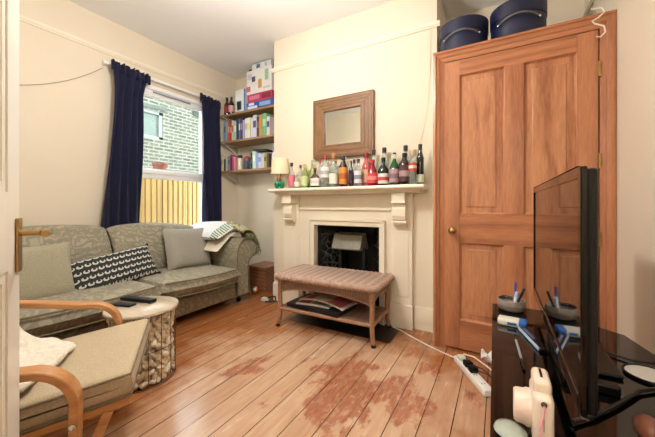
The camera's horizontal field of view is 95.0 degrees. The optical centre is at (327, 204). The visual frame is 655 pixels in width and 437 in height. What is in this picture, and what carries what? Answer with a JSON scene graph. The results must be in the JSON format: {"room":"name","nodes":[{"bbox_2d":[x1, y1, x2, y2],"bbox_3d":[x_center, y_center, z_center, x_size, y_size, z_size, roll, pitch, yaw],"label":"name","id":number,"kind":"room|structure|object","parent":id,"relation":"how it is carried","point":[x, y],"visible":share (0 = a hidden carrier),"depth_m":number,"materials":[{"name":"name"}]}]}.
{"room":"living room","nodes":[
{"label":"living room","id":0,"kind":"room"},
{"bbox_2d":[19,0,235,236],"bbox_3d":[-2.095,-0.360,2.871,0.110,2.760,3.300,0,0,30],"label":"wall","id":1,"kind":"structure","parent":0,"point":[66,127],"depth_m":2.59,"materials":[{"name":"beige paint"}]},
{"bbox_2d":[19,14,234,102],"bbox_3d":[-2.066,-1.433,2.796,0.016,0.045,3.200,0,0,30],"label":"trim","id":2,"kind":"structure","parent":1,"relation":"attached to","point":[22,18],"depth_m":2.82,"materials":[{"name":"beige paint"}]},
{"bbox_2d":[102,60,199,97],"bbox_3d":[-1.740,-1.310,3.325,0.055,0.040,1.320,0,0,30],"label":"track","id":3,"kind":"object","parent":1,"relation":"attached to","point":[104,62],"visible":0.56,"depth_m":3.28,"materials":[{"name":"white plastic"}]},
{"bbox_2d":[101,59,150,252],"bbox_3d":[-1.923,-0.410,2.867,0.088,1.860,0.468,0,0,30],"label":"curtain","id":4,"kind":"object","parent":3,"relation":"hanging from","point":[122,199],"visible":0.85,"depth_m":2.86,"materials":[{"name":"blue fabric"}]},
{"bbox_2d":[200,92,221,221],"bbox_3d":[-1.430,-0.382,3.727,0.087,1.904,0.359,0,0,30],"label":"curtain","id":5,"kind":"object","parent":3,"relation":"hanging from","point":[212,179],"visible":0.82,"depth_m":3.70,"materials":[{"name":"blue fabric"}]},
{"bbox_2d":[142,84,203,221],"bbox_3d":[-1.759,-0.415,3.358,0.130,1.690,1.040,0,0,30],"label":"window","id":6,"kind":"structure","parent":1,"relation":"in","point":[152,91],"depth_m":3.47,"materials":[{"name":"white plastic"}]},
{"bbox_2d":[41,290,490,436],"bbox_3d":[-0.764,1.070,1.302,3.960,0.100,4.700,0,0,30],"label":"floor","id":7,"kind":"structure","parent":0,"point":[238,373],"depth_m":1.68,"materials":[{"name":"brown wood"}]},
{"bbox_2d":[0,0,51,436],"bbox_3d":[-0.572,0.016,0.467,0.111,1.994,0.850,0,0,-35],"label":"door","id":8,"kind":"structure","parent":7,"relation":"on","point":[11,232],"depth_m":0.73,"materials":[{"name":"white paint"}]},
{"bbox_2d":[19,300,149,436],"bbox_3d":[-1.125,0.569,1.108,0.763,0.903,0.727,0,0,-25],"label":"armchair","id":9,"kind":"object","parent":7,"relation":"on","point":[94,380],"visible":0.85,"depth_m":1.01,"materials":[{"name":"fabric"}]},
{"bbox_2d":[19,325,75,393],"bbox_3d":[-1.185,0.371,1.090,0.399,0.488,0.523,0,0,-25],"label":"throw blanket","id":10,"kind":"object","parent":9,"relation":"on","point":[33,350],"visible":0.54,"depth_m":1.19,"materials":[{"name":"fabric"}]},
{"bbox_2d":[19,223,257,339],"bbox_3d":[-1.625,0.588,2.486,0.960,0.864,2.244,0,0,30],"label":"sofa","id":11,"kind":"object","parent":7,"relation":"on","point":[195,288],"visible":0.58,"depth_m":2.46,"materials":[{"name":"fabric"}]},
{"bbox_2d":[19,242,74,299],"bbox_3d":[-1.937,0.465,1.980,0.215,0.386,0.430,0,0,30],"label":"cushion","id":12,"kind":"object","parent":11,"relation":"on","point":[46,271],"visible":0.6,"depth_m":1.98,"materials":[{"name":"beige fabric"}]},
{"bbox_2d":[19,280,161,335],"bbox_3d":[-1.778,0.670,2.097,0.830,0.140,0.832,0,0,30],"label":"seat cushion","id":13,"kind":"object","parent":11,"relation":"on","point":[35,322],"depth_m":1.85,"materials":[{"name":"fabric"}]},
{"bbox_2d":[71,243,160,289],"bbox_3d":[-1.681,0.515,2.386,0.194,0.339,0.665,0,0,26],"label":"cushion","id":14,"kind":"object","parent":11,"relation":"on","point":[136,263],"visible":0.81,"depth_m":2.32,"materials":[{"name":"black fabric"}]},
{"bbox_2d":[162,228,211,270],"bbox_3d":[-1.394,0.435,2.999,0.215,0.421,0.500,0,0,30],"label":"cushion","id":15,"kind":"object","parent":11,"relation":"on","point":[184,248],"visible":0.91,"depth_m":2.90,"materials":[{"name":"grey fabric"}]},
{"bbox_2d":[135,265,240,296],"bbox_3d":[-1.372,0.679,2.806,0.830,0.146,0.794,0,0,30],"label":"seat cushion","id":16,"kind":"object","parent":11,"relation":"on","point":[182,281],"depth_m":2.57,"materials":[{"name":"fabric"}]},
{"bbox_2d":[191,221,246,251],"bbox_3d":[-1.264,0.336,3.305,0.664,0.297,0.420,0,0,30],"label":"folded blanket","id":17,"kind":"object","parent":11,"relation":"on","point":[217,233],"visible":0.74,"depth_m":3.12,"materials":[{"name":"white fabric"}]},
{"bbox_2d":[227,221,260,254],"bbox_3d":[-0.929,0.371,3.281,0.300,0.379,0.271,0,0,30],"label":"fringed throw","id":18,"kind":"object","parent":11,"relation":"on","point":[244,232],"visible":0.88,"depth_m":3.22,"materials":[{"name":"fabric"}]},
{"bbox_2d":[102,296,177,393],"bbox_3d":[-1.098,0.808,1.781,0.382,0.418,0.382,0,0,30],"label":"side table","id":19,"kind":"object","parent":7,"relation":"on","point":[164,304],"visible":0.52,"depth_m":1.71,"materials":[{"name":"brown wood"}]},
{"bbox_2d":[112,302,135,306],"bbox_3d":[-1.205,0.592,1.779,0.125,0.014,0.055,0,0,13],"label":"remote control","id":20,"kind":"object","parent":19,"relation":"on","point":[120,304],"visible":0.98,"depth_m":1.76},
{"bbox_2d":[120,295,156,303],"bbox_3d":[-1.172,0.587,1.858,0.235,0.024,0.050,0,0,15],"label":"remote control","id":21,"kind":"object","parent":19,"relation":"on","point":[139,299],"visible":1,"depth_m":1.84,"materials":[{"name":"plastic"}]},
{"bbox_2d":[106,308,174,389],"bbox_3d":[-1.098,0.819,1.782,0.352,0.411,0.356,0,0,30],"label":"filling","id":22,"kind":"object","parent":19,"relation":"in","point":[168,353],"visible":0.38,"depth_m":1.70,"materials":[{"name":"beige stone"}]},
{"bbox_2d":[248,261,273,292],"bbox_3d":[-0.765,0.876,3.670,0.315,0.288,0.330,0,0,30],"label":"wooden chest","id":23,"kind":"object","parent":7,"relation":"on","point":[261,274],"visible":0.56,"depth_m":3.54,"materials":[{"name":"brown wood"}]},
{"bbox_2d":[261,296,275,301],"bbox_3d":[-0.621,0.991,3.151,0.174,0.058,0.079,0,0,18],"label":"plug adapter","id":24,"kind":"object","parent":7,"relation":"on","point":[265,299],"visible":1,"depth_m":3.15,"materials":[{"name":"white plastic"}]},
{"bbox_2d":[289,314,400,342],"bbox_3d":[0.240,1.019,2.752,0.920,0.002,0.745,0,0,30],"label":"hearth","id":25,"kind":"object","parent":7,"relation":"on","point":[382,333],"depth_m":2.46,"materials":[{"name":"stone"}]},
{"bbox_2d":[274,264,393,348],"bbox_3d":[0.048,0.799,2.508,0.933,0.448,0.493,0,0,28],"label":"wicker coffee table","id":26,"kind":"object","parent":25,"relation":"on","point":[365,287],"visible":0.99,"depth_m":2.36,"materials":[{"name":"wicker"}]},
{"bbox_2d":[287,294,355,317],"bbox_3d":[-0.052,0.842,2.525,0.500,0.030,0.300,0,0,33],"label":"tray","id":27,"kind":"object","parent":26,"relation":"on","point":[333,312],"visible":0.44,"depth_m":2.39,"materials":[{"name":"plastic"}]},
{"bbox_2d":[296,295,331,308],"bbox_3d":[-0.081,0.817,2.535,0.300,0.017,0.230,0,0,24],"label":"magazine","id":28,"kind":"object","parent":27,"relation":"on","point":[302,302],"visible":0.38,"depth_m":2.46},
{"bbox_2d":[313,301,328,305],"bbox_3d":[-0.026,0.810,2.511,0.150,0.003,0.184,0,0,24],"label":"picture","id":29,"kind":"object","parent":28,"relation":"on","point":[318,303],"depth_m":2.45},
{"bbox_2d":[299,293,356,310],"bbox_3d":[0.002,0.790,2.499,0.440,0.039,0.220,0,0,37],"label":"magazine","id":30,"kind":"object","parent":28,"relation":"on","point":[341,303],"visible":0.88,"depth_m":2.44,"materials":[{"name":"paper"}]},
{"bbox_2d":[302,295,319,298],"bbox_3d":[-0.135,0.786,2.554,0.110,0.020,0.121,0,0,37],"label":"picture","id":31,"kind":"object","parent":30,"relation":"on","point":[310,296],"depth_m":2.54},
{"bbox_2d":[316,294,336,300],"bbox_3d":[-0.008,0.772,2.500,0.106,0.003,0.187,0,0,37],"label":"picture","id":32,"kind":"object","parent":30,"relation":"on","point":[325,297],"depth_m":2.49},
{"bbox_2d":[283,304,384,322],"bbox_3d":[0.048,0.873,2.508,0.816,0.015,0.376,0,0,28],"label":"shelf","id":33,"kind":"object","parent":26,"relation":"attached to","point":[359,314],"depth_m":2.36,"materials":[{"name":"wicker"}]},
{"bbox_2d":[318,225,378,306],"bbox_3d":[0.281,0.609,2.942,0.655,0.823,0.375,0,0,30],"label":"grate","id":34,"kind":"object","parent":25,"relation":"on","point":[348,247],"visible":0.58,"depth_m":2.96,"materials":[{"name":"black metal"}]},
{"bbox_2d":[332,231,367,250],"bbox_3d":[0.221,0.353,2.930,0.300,0.164,0.211,0,0,30],"label":"hood","id":35,"kind":"object","parent":34,"relation":"attached to","point":[342,240],"depth_m":2.87,"materials":[{"name":"grey metal"}]},
{"bbox_2d":[392,326,453,357],"bbox_3d":[0.694,1.008,2.224,0.019,0.022,0.620,0,0,-29],"label":"cable","id":36,"kind":"object","parent":7,"relation":"on","point":[392,326],"visible":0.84,"depth_m":2.18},
{"bbox_2d":[454,354,490,396],"bbox_3d":[0.915,0.984,1.769,0.181,0.072,0.377,0,0,-1],"label":"power strip","id":37,"kind":"object","parent":7,"relation":"on","point":[471,371],"visible":0.9,"depth_m":1.74,"materials":[{"name":"white plastic"}]},
{"bbox_2d":[481,349,491,363],"bbox_3d":[1.052,0.989,1.938,0.109,0.094,0.100,0,0,30],"label":"crumpled paper","id":38,"kind":"object","parent":7,"relation":"on","point":[487,357],"visible":0.53,"depth_m":1.93,"materials":[{"name":"white paper"}]},
{"bbox_2d":[490,304,654,436],"bbox_3d":[0.805,0.770,0.933,0.531,0.500,1.180,0,0,30],"label":"media console","id":39,"kind":"object","parent":7,"relation":"on","point":[507,372],"visible":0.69,"depth_m":0.89,"materials":[{"name":"black wood"}]},
{"bbox_2d":[493,418,527,436],"bbox_3d":[0.417,0.510,0.683,0.068,0.020,0.068,0,0,30],"label":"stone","id":40,"kind":"object","parent":39,"relation":"on","point":[504,427],"visible":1,"depth_m":0.68,"materials":[{"name":"grey"}]},
{"bbox_2d":[497,295,526,312],"bbox_3d":[0.911,0.493,1.486,0.126,0.052,0.125,0,0,30],"label":"pot","id":41,"kind":"object","parent":39,"relation":"on","point":[505,304],"visible":0.94,"depth_m":1.44,"materials":[{"name":"grey ceramic"}]},
{"bbox_2d":[497,315,526,327],"bbox_3d":[0.798,0.506,1.295,0.107,0.029,0.061,0,0,36],"label":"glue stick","id":42,"kind":"object","parent":39,"relation":"on","point":[502,319],"visible":0.87,"depth_m":1.28,"materials":[{"name":"plastic"}]},
{"bbox_2d":[515,339,525,369],"bbox_3d":[0.664,0.514,1.037,0.009,0.010,0.230,0,0,26],"label":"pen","id":43,"kind":"object","parent":39,"relation":"on","point":[516,341],"visible":1,"depth_m":1.01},
{"bbox_2d":[518,326,547,352],"bbox_3d":[0.781,0.512,1.148,0.030,0.014,0.200,0,0,14],"label":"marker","id":44,"kind":"object","parent":39,"relation":"on","point":[537,344],"visible":1,"depth_m":1.12,"materials":[{"name":"plastic"}]},
{"bbox_2d":[513,367,553,436],"bbox_3d":[0.450,0.451,0.655,0.072,0.137,0.166,0,0,30],"label":"camera","id":45,"kind":"object","parent":39,"relation":"on","point":[533,405],"visible":1,"depth_m":0.65,"materials":[{"name":"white plastic"}]},
{"bbox_2d":[533,166,623,420],"bbox_3d":[0.848,0.218,1.012,0.174,0.602,1.000,0,0,30],"label":"television","id":46,"kind":"object","parent":39,"relation":"on","point":[565,206],"visible":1,"depth_m":0.74,"materials":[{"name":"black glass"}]},
{"bbox_2d":[571,387,654,423],"bbox_3d":[0.822,0.753,0.780,0.506,0.494,0.096,0,0,-7],"label":"power cable","id":47,"kind":"object","parent":39,"relation":"on","point":[634,394],"visible":0.86,"depth_m":0.76,"materials":[{"name":"plastic"}]},
{"bbox_2d":[605,351,654,364],"bbox_3d":[1.011,0.754,1.024,0.374,0.492,0.086,0,0,27],"label":"cable","id":48,"kind":"object","parent":39,"relation":"on","point":[612,354],"visible":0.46,"depth_m":0.99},
{"bbox_2d":[622,363,654,385],"bbox_3d":[0.974,0.515,0.906,0.122,0.008,0.122,0,0,30],"label":"round dish","id":49,"kind":"object","parent":39,"relation":"on","point":[645,374],"visible":1,"depth_m":0.92,"materials":[{"name":"ceramic"}]},
{"bbox_2d":[631,413,654,436],"bbox_3d":[0.727,0.486,0.645,0.103,0.068,0.087,0,0,30],"label":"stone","id":50,"kind":"object","parent":39,"relation":"on","point":[643,425],"visible":1,"depth_m":0.65,"materials":[{"name":"stone"}]},
{"bbox_2d":[68,0,507,79],"bbox_3d":[-0.764,-1.790,1.302,3.960,0.100,4.700,0,0,30],"label":"ceiling","id":51,"kind":"structure","parent":0,"point":[228,37],"depth_m":2.84,"materials":[{"name":"paint"}]},
{"bbox_2d":[274,0,446,327],"bbox_3d":[0.273,-0.360,3.013,1.660,2.760,0.500,0,0,30],"label":"wall","id":52,"kind":"structure","parent":0,"point":[398,70],"depth_m":2.63,"materials":[{"name":"beige paint"}]},
{"bbox_2d":[313,89,374,159],"bbox_3d":[0.137,-0.723,2.779,0.620,0.565,0.036,0,0,30],"label":"mirror","id":53,"kind":"object","parent":52,"relation":"attached to","point":[344,125],"visible":0.94,"depth_m":2.76,"materials":[{"name":"brown wood"}]},
{"bbox_2d":[268,184,428,329],"bbox_3d":[0.112,0.432,2.700,1.510,1.175,0.202,0,0,30],"label":"mantelpiece","id":54,"kind":"object","parent":52,"relation":"attached to","point":[389,208],"visible":0.93,"depth_m":2.60,"materials":[{"name":"beige paint"}]},
{"bbox_2d":[274,176,284,188],"bbox_3d":[-0.474,-0.221,2.962,0.115,0.132,0.048,0,0,30],"label":"ornament","id":55,"kind":"object","parent":54,"relation":"on","point":[279,182],"visible":1,"depth_m":2.95,"materials":[{"name":"glass"}]},
{"bbox_2d":[271,158,288,188],"bbox_3d":[-0.480,-0.307,3.035,0.180,0.305,0.180,0,0,30],"label":"table lamp","id":56,"kind":"object","parent":54,"relation":"on","point":[279,166],"visible":0.89,"depth_m":2.96,"materials":[{"name":"beige fabric"}]},
{"bbox_2d":[288,163,294,186],"bbox_3d":[-0.347,-0.280,2.913,0.069,0.250,0.069,0,0,30],"label":"bottle","id":57,"kind":"object","parent":54,"relation":"on","point":[291,178],"visible":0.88,"depth_m":2.88,"materials":[{"name":"clear glass"}]},
{"bbox_2d":[301,164,307,185],"bbox_3d":[-0.216,-0.268,2.838,0.061,0.225,0.061,0,0,30],"label":"bottle","id":58,"kind":"object","parent":54,"relation":"on","point":[304,179],"visible":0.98,"depth_m":2.81,"materials":[{"name":"green glass"}]},
{"bbox_2d":[310,168,319,187],"bbox_3d":[-0.116,-0.247,2.780,0.096,0.185,0.058,0,0,30],"label":"bottle","id":59,"kind":"object","parent":54,"relation":"on","point":[314,179],"visible":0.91,"depth_m":2.76,"materials":[{"name":"red glass"}]},
{"bbox_2d":[321,155,329,177],"bbox_3d":[-0.020,-0.302,2.737,0.086,0.295,0.086,0,0,30],"label":"bottle","id":60,"kind":"object","parent":54,"relation":"on","point":[325,171],"visible":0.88,"depth_m":2.70,"materials":[{"name":"clear glass"}]},
{"bbox_2d":[329,153,337,183],"bbox_3d":[0.054,-0.305,2.683,0.081,0.300,0.081,0,0,30],"label":"bottle","id":61,"kind":"object","parent":54,"relation":"on","point":[333,177],"visible":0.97,"depth_m":2.65,"materials":[{"name":"clear glass"}]},
{"bbox_2d":[339,156,347,186],"bbox_3d":[0.138,-0.290,2.623,0.076,0.270,0.076,0,0,30],"label":"bottle","id":62,"kind":"object","parent":54,"relation":"on","point":[343,169],"visible":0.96,"depth_m":2.60,"materials":[{"name":"brown glass"}]},
{"bbox_2d":[268,184,428,194],"bbox_3d":[0.112,-0.125,2.700,1.510,0.060,0.202,0,0,30],"label":"mantel shelf","id":63,"kind":"object","parent":54,"relation":"attached to","point":[405,189],"depth_m":2.56,"materials":[{"name":"beige paint"}]},
{"bbox_2d":[349,160,353,185],"bbox_3d":[0.205,-0.268,2.596,0.042,0.225,0.042,0,0,30],"label":"bottle","id":64,"kind":"object","parent":54,"relation":"on","point":[351,171],"visible":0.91,"depth_m":2.58,"materials":[{"name":"purple glass"}]},
{"bbox_2d":[354,159,361,182],"bbox_3d":[0.262,-0.273,2.564,0.070,0.235,0.070,0,0,30],"label":"bottle","id":65,"kind":"object","parent":54,"relation":"on","point":[357,174],"visible":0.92,"depth_m":2.54,"materials":[{"name":"clear glass"}]},
{"bbox_2d":[362,152,369,185],"bbox_3d":[0.338,-0.302,2.612,0.077,0.295,0.077,0,0,30],"label":"bottle","id":66,"kind":"object","parent":54,"relation":"on","point":[366,164],"visible":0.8,"depth_m":2.59,"materials":[{"name":"pink glass"}]},
{"bbox_2d":[367,160,377,185],"bbox_3d":[0.372,-0.263,2.489,0.096,0.215,0.096,0,0,30],"label":"bottle","id":67,"kind":"object","parent":54,"relation":"on","point":[372,178],"visible":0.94,"depth_m":2.46,"materials":[{"name":"red glass"}]},
{"bbox_2d":[378,158,388,184],"bbox_3d":[0.455,-0.268,2.442,0.090,0.225,0.090,0,0,30],"label":"bottle","id":68,"kind":"object","parent":54,"relation":"on","point":[383,171],"visible":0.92,"depth_m":2.41,"materials":[{"name":"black glass"}]},
{"bbox_2d":[389,154,398,184],"bbox_3d":[0.537,-0.278,2.406,0.088,0.245,0.088,0,0,30],"label":"bottle","id":69,"kind":"object","parent":54,"relation":"on","point":[394,168],"visible":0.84,"depth_m":2.37,"materials":[{"name":"green glass"}]},
{"bbox_2d":[389,173,398,178],"bbox_3d":[0.537,-0.226,2.406,0.088,0.038,0.088,0,0,30],"label":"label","id":70,"kind":"object","parent":69,"relation":"attached to","point":[391,175],"depth_m":2.37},
{"bbox_2d":[399,153,409,184],"bbox_3d":[0.608,-0.280,2.366,0.088,0.250,0.088,0,0,30],"label":"bottle","id":71,"kind":"object","parent":54,"relation":"on","point":[404,173],"visible":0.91,"depth_m":2.33,"materials":[{"name":"brown glass"}]},
{"bbox_2d":[399,170,409,176],"bbox_3d":[0.608,-0.242,2.366,0.088,0.046,0.088,0,0,30],"label":"label","id":72,"kind":"object","parent":71,"relation":"attached to","point":[402,173],"depth_m":2.33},
{"bbox_2d":[409,151,416,170],"bbox_3d":[0.658,-0.285,2.320,0.061,0.260,0.061,0,0,30],"label":"bottle","id":73,"kind":"object","parent":54,"relation":"on","point":[413,165],"visible":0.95,"depth_m":2.29,"materials":[{"name":"clear glass"}]},
{"bbox_2d":[411,149,416,180],"bbox_3d":[0.702,-0.297,2.410,0.067,0.285,0.067,0,0,30],"label":"bottle","id":74,"kind":"object","parent":54,"relation":"on","point":[413,173],"visible":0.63,"depth_m":2.38,"materials":[{"name":"clear glass"}]},
{"bbox_2d":[417,144,423,183],"bbox_3d":[0.724,-0.312,2.340,0.057,0.315,0.057,0,0,30],"label":"bottle","id":75,"kind":"object","parent":54,"relation":"on","point":[420,158],"visible":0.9,"depth_m":2.32,"materials":[{"name":"black glass"}]},
{"bbox_2d":[273,282,432,332],"bbox_3d":[0.144,0.925,2.787,1.660,0.190,0.020,0,0,30],"label":"baseboard","id":76,"kind":"structure","parent":52,"relation":"attached to","point":[423,315],"depth_m":2.42,"materials":[{"name":"beige paint"}]},
{"bbox_2d":[271,20,440,72],"bbox_3d":[0.269,-1.433,3.006,1.710,0.045,0.516,0,0,30],"label":"trim","id":77,"kind":"structure","parent":52,"relation":"attached to","point":[434,24],"depth_m":2.68,"materials":[{"name":"beige paint"}]},
{"bbox_2d":[414,26,430,155],"bbox_3d":[0.769,-0.912,2.425,0.129,1.026,0.018,0,0,30],"label":"string light","id":78,"kind":"object","parent":52,"relation":"attached to","point":[430,26],"visible":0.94,"depth_m":2.41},
{"bbox_2d":[236,0,583,264],"bbox_3d":[0.379,-0.360,3.298,3.960,2.760,0.100,0,0,30],"label":"wall","id":79,"kind":"structure","parent":0,"point":[254,203],"depth_m":3.94,"materials":[{"name":"beige paint"}]},
{"bbox_2d":[221,167,270,186],"bbox_3d":[-0.875,-0.340,3.784,1.094,0.190,0.298,0,0,30],"label":"wall shelf","id":80,"kind":"object","parent":79,"relation":"attached to","point":[267,169],"visible":0.46,"depth_m":3.83,"materials":[{"name":"brown wood"}]},
{"bbox_2d":[238,155,242,169],"bbox_3d":[-1.110,-0.530,3.816,0.060,0.190,0.060,0,0,30],"label":"jar","id":81,"kind":"object","parent":80,"relation":"on","point":[240,160],"visible":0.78,"depth_m":3.79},
{"bbox_2d":[243,156,249,168],"bbox_3d":[-0.990,-0.520,3.753,0.130,0.170,0.098,0,0,30],"label":"mug","id":82,"kind":"object","parent":80,"relation":"on","point":[246,161],"visible":0.75,"depth_m":3.72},
{"bbox_2d":[253,151,261,168],"bbox_3d":[-0.865,-0.542,3.714,0.048,0.215,0.133,0,0,30],"label":"book","id":83,"kind":"object","parent":80,"relation":"on","point":[254,152],"visible":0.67,"depth_m":3.65,"materials":[{"name":"paper"}]},
{"bbox_2d":[258,153,262,167],"bbox_3d":[-0.783,-0.525,3.667,0.048,0.180,0.133,0,0,30],"label":"book","id":84,"kind":"object","parent":80,"relation":"on","point":[259,154],"visible":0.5,"depth_m":3.61,"materials":[{"name":"paper"}]},
{"bbox_2d":[264,153,266,167],"bbox_3d":[-0.709,-0.525,3.625,0.038,0.180,0.133,0,0,30],"label":"book","id":85,"kind":"object","parent":80,"relation":"on","point":[265,154],"visible":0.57,"depth_m":3.57,"materials":[{"name":"paper"}]},
{"bbox_2d":[253,149,271,152],"bbox_3d":[-0.788,-0.658,3.675,0.221,0.040,0.125,0,0,30],"label":"flat book","id":86,"kind":"object","parent":85,"relation":"on","point":[258,150],"visible":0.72,"depth_m":3.63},
{"bbox_2d":[267,153,271,166],"bbox_3d":[-0.675,-0.522,3.606,0.032,0.175,0.132,0,0,30],"label":"book","id":87,"kind":"object","parent":80,"relation":"on","point":[269,155],"visible":0.56,"depth_m":3.55,"materials":[{"name":"paper"}]},
{"bbox_2d":[220,104,273,121],"bbox_3d":[-0.875,-1.065,3.784,1.094,0.190,0.298,0,0,30],"label":"wall shelf","id":88,"kind":"object","parent":79,"relation":"attached to","point":[269,109],"visible":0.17,"depth_m":3.74,"materials":[{"name":"brown wood"}]},
{"bbox_2d":[224,97,228,114],"bbox_3d":[-1.318,-1.280,3.936,0.073,0.240,0.071,0,0,30],"label":"bottle","id":89,"kind":"object","parent":88,"relation":"on","point":[226,103],"visible":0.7,"depth_m":3.90,"materials":[{"name":"red glass"}]},
{"bbox_2d":[228,97,233,113],"bbox_3d":[-1.249,-1.278,3.896,0.073,0.235,0.071,0,0,30],"label":"bottle","id":90,"kind":"object","parent":88,"relation":"on","point":[231,104],"visible":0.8,"depth_m":3.87,"materials":[{"name":"purple glass"}]},
{"bbox_2d":[235,88,247,111],"bbox_3d":[-1.060,-1.305,3.853,0.180,0.290,0.166,0,0,30],"label":"box","id":91,"kind":"object","parent":88,"relation":"on","point":[241,98],"visible":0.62,"depth_m":3.77,"materials":[{"name":"cardboard"}]},
{"bbox_2d":[246,98,273,109],"bbox_3d":[-0.765,-1.208,3.725,0.430,0.095,0.236,0,0,30],"label":"game","id":92,"kind":"object","parent":88,"relation":"on","point":[270,101],"visible":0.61,"depth_m":3.62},
{"bbox_2d":[248,89,273,102],"bbox_3d":[-0.765,-1.305,3.725,0.390,0.100,0.236,0,0,30],"label":"game","id":93,"kind":"object","parent":92,"relation":"on","point":[267,94],"visible":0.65,"depth_m":3.61,"materials":[{"name":"cardboard"}]},
{"bbox_2d":[247,65,273,95],"bbox_3d":[-0.821,-1.500,3.647,0.400,0.290,0.046,0,0,30],"label":"box","id":94,"kind":"object","parent":93,"relation":"on","point":[261,79],"visible":0.97,"depth_m":3.61,"materials":[{"name":"cardboard"}]},
{"bbox_2d":[252,59,272,69],"bbox_3d":[-0.788,-1.680,3.634,0.300,0.070,0.052,0,0,30],"label":"box","id":95,"kind":"object","parent":94,"relation":"on","point":[268,62],"visible":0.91,"depth_m":3.60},
{"bbox_2d":[221,134,273,155],"bbox_3d":[-0.875,-0.720,3.784,1.094,0.190,0.298,0,0,30],"label":"wall shelf","id":96,"kind":"object","parent":79,"relation":"attached to","point":[266,139],"visible":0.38,"depth_m":3.82,"materials":[{"name":"brown wood"}]},
{"bbox_2d":[221,123,223,141],"bbox_3d":[-1.344,-0.940,4.011,0.038,0.250,0.172,0,0,30],"label":"book","id":97,"kind":"object","parent":96,"relation":"on","point":[222,124],"visible":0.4,"depth_m":3.94,"materials":[{"name":"paper"}]},
{"bbox_2d":[236,118,238,139],"bbox_3d":[-1.101,-0.953,3.868,0.032,0.275,0.172,0,0,30],"label":"book","id":98,"kind":"object","parent":96,"relation":"on","point":[237,119],"visible":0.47,"depth_m":3.79,"materials":[{"name":"paper"}]},
{"bbox_2d":[247,118,250,137],"bbox_3d":[-0.929,-0.943,3.773,0.050,0.255,0.173,0,0,30],"label":"book","id":99,"kind":"object","parent":96,"relation":"on","point":[248,119],"visible":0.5,"depth_m":3.69,"materials":[{"name":"paper"}]},
{"bbox_2d":[253,115,258,136],"bbox_3d":[-0.847,-0.953,3.729,0.060,0.275,0.173,0,0,30],"label":"book","id":100,"kind":"object","parent":96,"relation":"on","point":[254,116],"visible":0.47,"depth_m":3.65,"materials":[{"name":"paper"}]},
{"bbox_2d":[259,114,261,135],"bbox_3d":[-0.765,-0.948,3.681,0.042,0.265,0.172,0,0,30],"label":"book","id":101,"kind":"object","parent":96,"relation":"on","point":[260,116],"visible":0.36,"depth_m":3.60,"materials":[{"name":"paper"}]},
{"bbox_2d":[262,113,273,135],"bbox_3d":[-0.714,-0.953,3.657,0.064,0.275,0.173,0,0,30],"label":"book","id":102,"kind":"object","parent":96,"relation":"on","point":[264,115],"visible":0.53,"depth_m":3.58,"materials":[{"name":"paper"}]},
{"bbox_2d":[267,116,273,134],"bbox_3d":[-0.662,-0.930,3.629,0.048,0.230,0.173,0,0,30],"label":"book","id":103,"kind":"object","parent":96,"relation":"on","point":[270,120],"visible":0.54,"depth_m":3.56,"materials":[{"name":"paper"}]},
{"bbox_2d":[584,0,654,354],"bbox_3d":[0.911,-0.360,0.343,0.100,2.760,4.700,0,0,30],"label":"wall","id":104,"kind":"structure","parent":0,"point":[635,18],"depth_m":1.44,"materials":[{"name":"beige paint"}]},
{"bbox_2d":[582,0,593,16],"bbox_3d":[1.805,-1.433,2.020,0.016,0.045,0.700,0,0,30],"label":"trim","id":105,"kind":"structure","parent":104,"relation":"attached to","point":[589,5],"depth_m":2.17,"materials":[{"name":"beige paint"}]},
{"label":"outside","id":106,"kind":"structure","parent":0,"visible":0},
{"bbox_3d":[-2.357,1.370,6.247,3.700,0.100,10.500,0,0,30],"label":"ground","id":107,"kind":"structure","parent":106,"visible":0},
{"bbox_2d":[139,178,198,225],"bbox_3d":[-2.104,0.438,4.380,0.095,1.764,3.710,0,0,30],"label":"fence","id":108,"kind":"object","parent":107,"relation":"on","point":[162,201],"visible":0.02,"depth_m":4.15,"materials":[{"name":"wood"}]},
{"bbox_2d":[143,95,198,173],"bbox_3d":[-3.689,-0.780,7.010,0.430,4.200,10.500,0,0,30],"label":"brick house","id":109,"kind":"structure","parent":107,"relation":"on","point":[171,131],"depth_m":6.83,"materials":[{"name":"brick"}]},
{"bbox_3d":[-2.385,0.440,4.247,0.240,1.760,0.600,0,0,30],"label":"ledge","id":110,"kind":"object","parent":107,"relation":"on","visible":0},
{"bbox_2d":[152,162,167,169],"bbox_3d":[-2.368,-0.515,4.237,0.200,0.150,0.200,0,0,30],"label":"flower pot","id":111,"kind":"object","parent":110,"relation":"on","point":[156,165],"visible":0.72,"depth_m":4.17,"materials":[{"name":"ceramic"}]},
{"bbox_3d":[0.841,-0.015,2.304,0.030,2.070,0.166,0,0,30],"label":"wall","id":112,"kind":"structure","parent":0,"visible":0},
{"bbox_2d":[433,9,616,353],"bbox_3d":[1.198,-0.034,1.935,0.981,2.108,0.119,0,0,30],"label":"door","id":113,"kind":"structure","parent":112,"relation":"in","point":[513,113],"depth_m":1.96,"materials":[{"name":"brown wood"}]},
{"bbox_2d":[591,7,605,37],"bbox_3d":[1.532,-1.030,1.697,0.065,0.179,0.019,0,0,30],"label":"loop","id":114,"kind":"object","parent":113,"relation":"hanging from","point":[602,8],"visible":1,"depth_m":1.69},
{"bbox_3d":[1.386,-1.065,2.280,1.000,0.030,0.666,0,0,30],"label":"trim","id":115,"kind":"structure","parent":112,"relation":"on","visible":0},
{"bbox_2d":[439,14,488,50],"bbox_3d":[1.039,-1.223,2.298,0.344,0.270,0.364,0,0,30],"label":"box","id":116,"kind":"object","parent":115,"relation":"on","point":[463,30],"visible":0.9,"depth_m":2.16,"materials":[{"name":"cardboard"}]},
{"bbox_2d":[490,0,546,38],"bbox_3d":[1.345,-1.233,2.123,0.344,0.290,0.364,0,0,30],"label":"box","id":117,"kind":"object","parent":115,"relation":"on","point":[512,16],"visible":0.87,"depth_m":1.99,"materials":[{"name":"cardboard"}]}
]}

